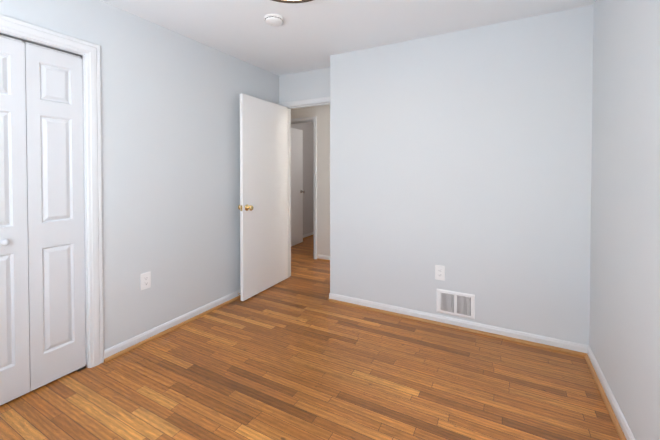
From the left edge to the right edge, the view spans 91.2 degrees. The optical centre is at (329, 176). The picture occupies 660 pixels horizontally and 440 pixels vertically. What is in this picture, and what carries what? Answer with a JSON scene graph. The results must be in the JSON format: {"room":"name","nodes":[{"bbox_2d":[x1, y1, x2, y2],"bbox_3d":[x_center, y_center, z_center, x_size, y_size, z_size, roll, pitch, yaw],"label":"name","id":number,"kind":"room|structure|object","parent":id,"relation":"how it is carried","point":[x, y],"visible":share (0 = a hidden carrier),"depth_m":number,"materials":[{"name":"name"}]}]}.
{"room":"empty bedroom","nodes":[
{"label":"empty bedroom","id":0,"kind":"room"},
{"bbox_2d":[0,0,278,349],"bbox_3d":[-1.399,0.032,2.571,0.115,2.440,3.332,0,1,28],"label":"wall","id":1,"kind":"structure","parent":0,"point":[170,123],"depth_m":2.56,"materials":[{"name":"paint"}]},
{"bbox_2d":[0,35,29,404],"bbox_3d":[-1.824,0.243,1.744,0.032,2.022,0.282,0,1,28],"label":"closet door","id":2,"kind":"structure","parent":1,"relation":"in","point":[14,344],"depth_m":1.81,"materials":[{"name":"paint"}]},
{"bbox_2d":[0,239,9,245],"bbox_3d":[-1.777,0.360,1.763,0.034,0.038,0.038,0,1,28],"label":"door knob","id":3,"kind":"object","parent":2,"relation":"attached to","point":[4,242],"visible":1,"depth_m":1.75,"materials":[{"name":"paint"}]},
{"bbox_2d":[0,33,81,56],"bbox_3d":[-1.893,-0.766,1.603,0.036,0.021,1.139,0,1,28],"label":"trim","id":4,"kind":"structure","parent":1,"relation":"attached to","point":[52,48],"depth_m":1.91,"materials":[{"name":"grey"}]},
{"bbox_2d":[0,14,103,367],"bbox_3d":[-1.909,0.236,1.628,0.115,2.064,1.181,0,1,28],"label":"door frame","id":5,"kind":"structure","parent":1,"relation":"attached to","point":[85,200],"depth_m":2.10,"materials":[{"name":"paint"}]},
{"bbox_2d":[25,42,85,390],"bbox_3d":[-1.689,0.239,1.995,0.032,2.022,0.282,0,1,28],"label":"closet door","id":6,"kind":"structure","parent":1,"relation":"in","point":[55,191],"depth_m":1.98,"materials":[{"name":"paint"}]},
{"bbox_2d":[140,272,150,289],"bbox_3d":[-1.399,0.794,2.454,0.007,0.124,0.078,0,1,28],"label":"electrical outlet","id":7,"kind":"object","parent":1,"relation":"attached to","point":[145,278],"visible":1,"depth_m":2.45,"materials":[{"name":"white plastic"}]},
{"bbox_2d":[104,289,240,362],"bbox_3d":[-1.065,1.209,3.055,0.032,0.072,1.967,0,1,28],"label":"baseboard","id":8,"kind":"structure","parent":1,"relation":"attached to","point":[119,349],"depth_m":2.58,"materials":[{"name":"paint"}]},
{"bbox_2d":[238,93,287,300],"bbox_3d":[-0.696,0.205,3.517,0.166,2.040,0.796,0,1,27],"label":"entry door","id":9,"kind":"structure","parent":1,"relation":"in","point":[263,207],"depth_m":3.44,"materials":[{"name":"paint"}]},
{"bbox_2d":[291,122,313,234],"bbox_3d":[-0.677,-0.022,5.991,0.115,2.440,1.535,0,1,28],"label":"wall","id":10,"kind":"structure","parent":0,"point":[308,204],"depth_m":6.32,"materials":[{"name":"paint"}]},
{"bbox_2d":[303,232,313,238],"bbox_3d":[-0.647,1.163,5.909,0.032,0.072,1.385,0,1,28],"label":"baseboard","id":11,"kind":"structure","parent":10,"relation":"attached to","point":[305,236],"depth_m":6.33,"materials":[{"name":"paint"}]},
{"bbox_2d":[284,67,329,101],"bbox_3d":[-0.175,-1.024,3.722,0.800,0.364,0.115,0,1,28],"label":"wall","id":12,"kind":"structure","parent":0,"point":[311,84],"depth_m":3.70,"materials":[{"name":"paint"}]},
{"bbox_2d":[279,75,283,102],"bbox_3d":[-0.556,0.011,3.944,0.067,2.440,0.115,0,1,28],"label":"wall strip","id":13,"kind":"object","parent":12,"relation":"attached to","point":[281,89],"visible":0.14,"depth_m":3.88,"materials":[{"name":"paint"}]},
{"bbox_2d":[278,97,329,277],"bbox_3d":[-0.208,0.177,3.751,0.867,2.114,0.130,0,1,28],"label":"door frame","id":14,"kind":"structure","parent":12,"relation":"attached to","point":[289,175],"depth_m":3.91,"materials":[{"name":"paint"}]},
{"bbox_2d":[0,236,619,439],"bbox_3d":[-0.492,1.294,3.101,5.200,0.100,6.485,0,1,28],"label":"floor","id":15,"kind":"structure","parent":0,"point":[297,354],"depth_m":1.95,"materials":[{"name":"brown wood"}]},
{"bbox_2d":[291,105,329,257],"bbox_3d":[0.854,0.006,4.230,3.919,2.440,0.115,0,1,28],"label":"wall","id":16,"kind":"structure","parent":0,"point":[322,113],"depth_m":4.68,"materials":[{"name":"paint"}]},
{"bbox_2d":[291,128,304,245],"bbox_3d":[-0.658,0.184,5.525,0.166,2.019,0.740,0,1,25],"label":"door","id":17,"kind":"structure","parent":16,"relation":"in","point":[297,191],"depth_m":5.65,"materials":[{"name":"paint"}]},
{"bbox_2d":[291,116,316,258],"bbox_3d":[-0.539,0.168,4.974,0.839,2.092,0.130,0,1,28],"label":"door frame","id":18,"kind":"structure","parent":16,"relation":"attached to","point":[314,119],"depth_m":4.73,"materials":[{"name":"paint"}]},
{"bbox_2d":[317,255,329,261],"bbox_3d":[1.137,1.194,4.013,2.997,0.072,0.032,0,1,28],"label":"baseboard","id":19,"kind":"structure","parent":16,"relation":"attached to","point":[323,258],"depth_m":4.67,"materials":[{"name":"paint"}]},
{"bbox_2d":[101,0,595,75],"bbox_3d":[-0.492,-1.246,3.060,5.200,0.100,6.485,0,1,28],"label":"ceiling","id":20,"kind":"structure","parent":0,"point":[310,35],"depth_m":2.47,"materials":[{"name":"paint"}]},
{"bbox_2d":[264,14,282,25],"bbox_3d":[-0.422,-1.165,2.424,0.142,0.041,0.142,0,1,28],"label":"smoke detector","id":21,"kind":"object","parent":20,"relation":"attached to","point":[273,19],"visible":1,"depth_m":2.39,"materials":[{"name":"white plastic"}]},
{"bbox_2d":[272,0,312,2],"bbox_3d":[-0.231,-1.126,1.763,0.525,0.097,0.525,0,1,28],"label":"ceiling light","id":22,"kind":"object","parent":20,"relation":"attached to","point":[292,1],"visible":1,"depth_m":2.01,"materials":[{"name":"white glass"}]},
{"bbox_2d":[330,5,593,344],"bbox_3d":[1.011,0.027,2.922,2.062,2.440,0.429,0,1,28],"label":"wall","id":23,"kind":"structure","parent":0,"point":[464,157],"depth_m":2.60,"materials":[{"name":"paint"}]},
{"bbox_2d":[435,265,444,280],"bbox_3d":[0.929,0.816,2.731,0.078,0.124,0.007,0,1,28],"label":"outlet","id":24,"kind":"object","parent":23,"relation":"attached to","point":[439,272],"visible":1,"depth_m":2.73,"materials":[{"name":"white plastic"}]},
{"bbox_2d":[436,289,474,318],"bbox_3d":[1.035,1.056,2.671,0.300,0.200,0.019,0,1,28],"label":"air vent","id":25,"kind":"object","parent":23,"relation":"in","point":[460,304],"visible":1,"depth_m":2.67,"materials":[{"name":"white metal"}]},
{"bbox_2d":[329,293,588,356],"bbox_3d":[0.902,1.214,2.739,2.062,0.072,0.032,0,1,28],"label":"baseboard","id":26,"kind":"structure","parent":23,"relation":"attached to","point":[574,348],"depth_m":2.62,"materials":[{"name":"paint"}]},
{"bbox_2d":[589,0,659,439],"bbox_3d":[1.116,0.060,0.821,0.115,2.440,4.030,0,1,28],"label":"wall","id":27,"kind":"structure","parent":0,"point":[624,334],"depth_m":1.58,"materials":[{"name":"paint"}]},
{"bbox_2d":[584,346,634,439],"bbox_3d":[0.977,1.246,0.737,0.032,0.072,3.486,0,1,28],"label":"baseboard","id":28,"kind":"structure","parent":27,"relation":"attached to","point":[623,430],"depth_m":1.78,"materials":[{"name":"paint"}]}
]}

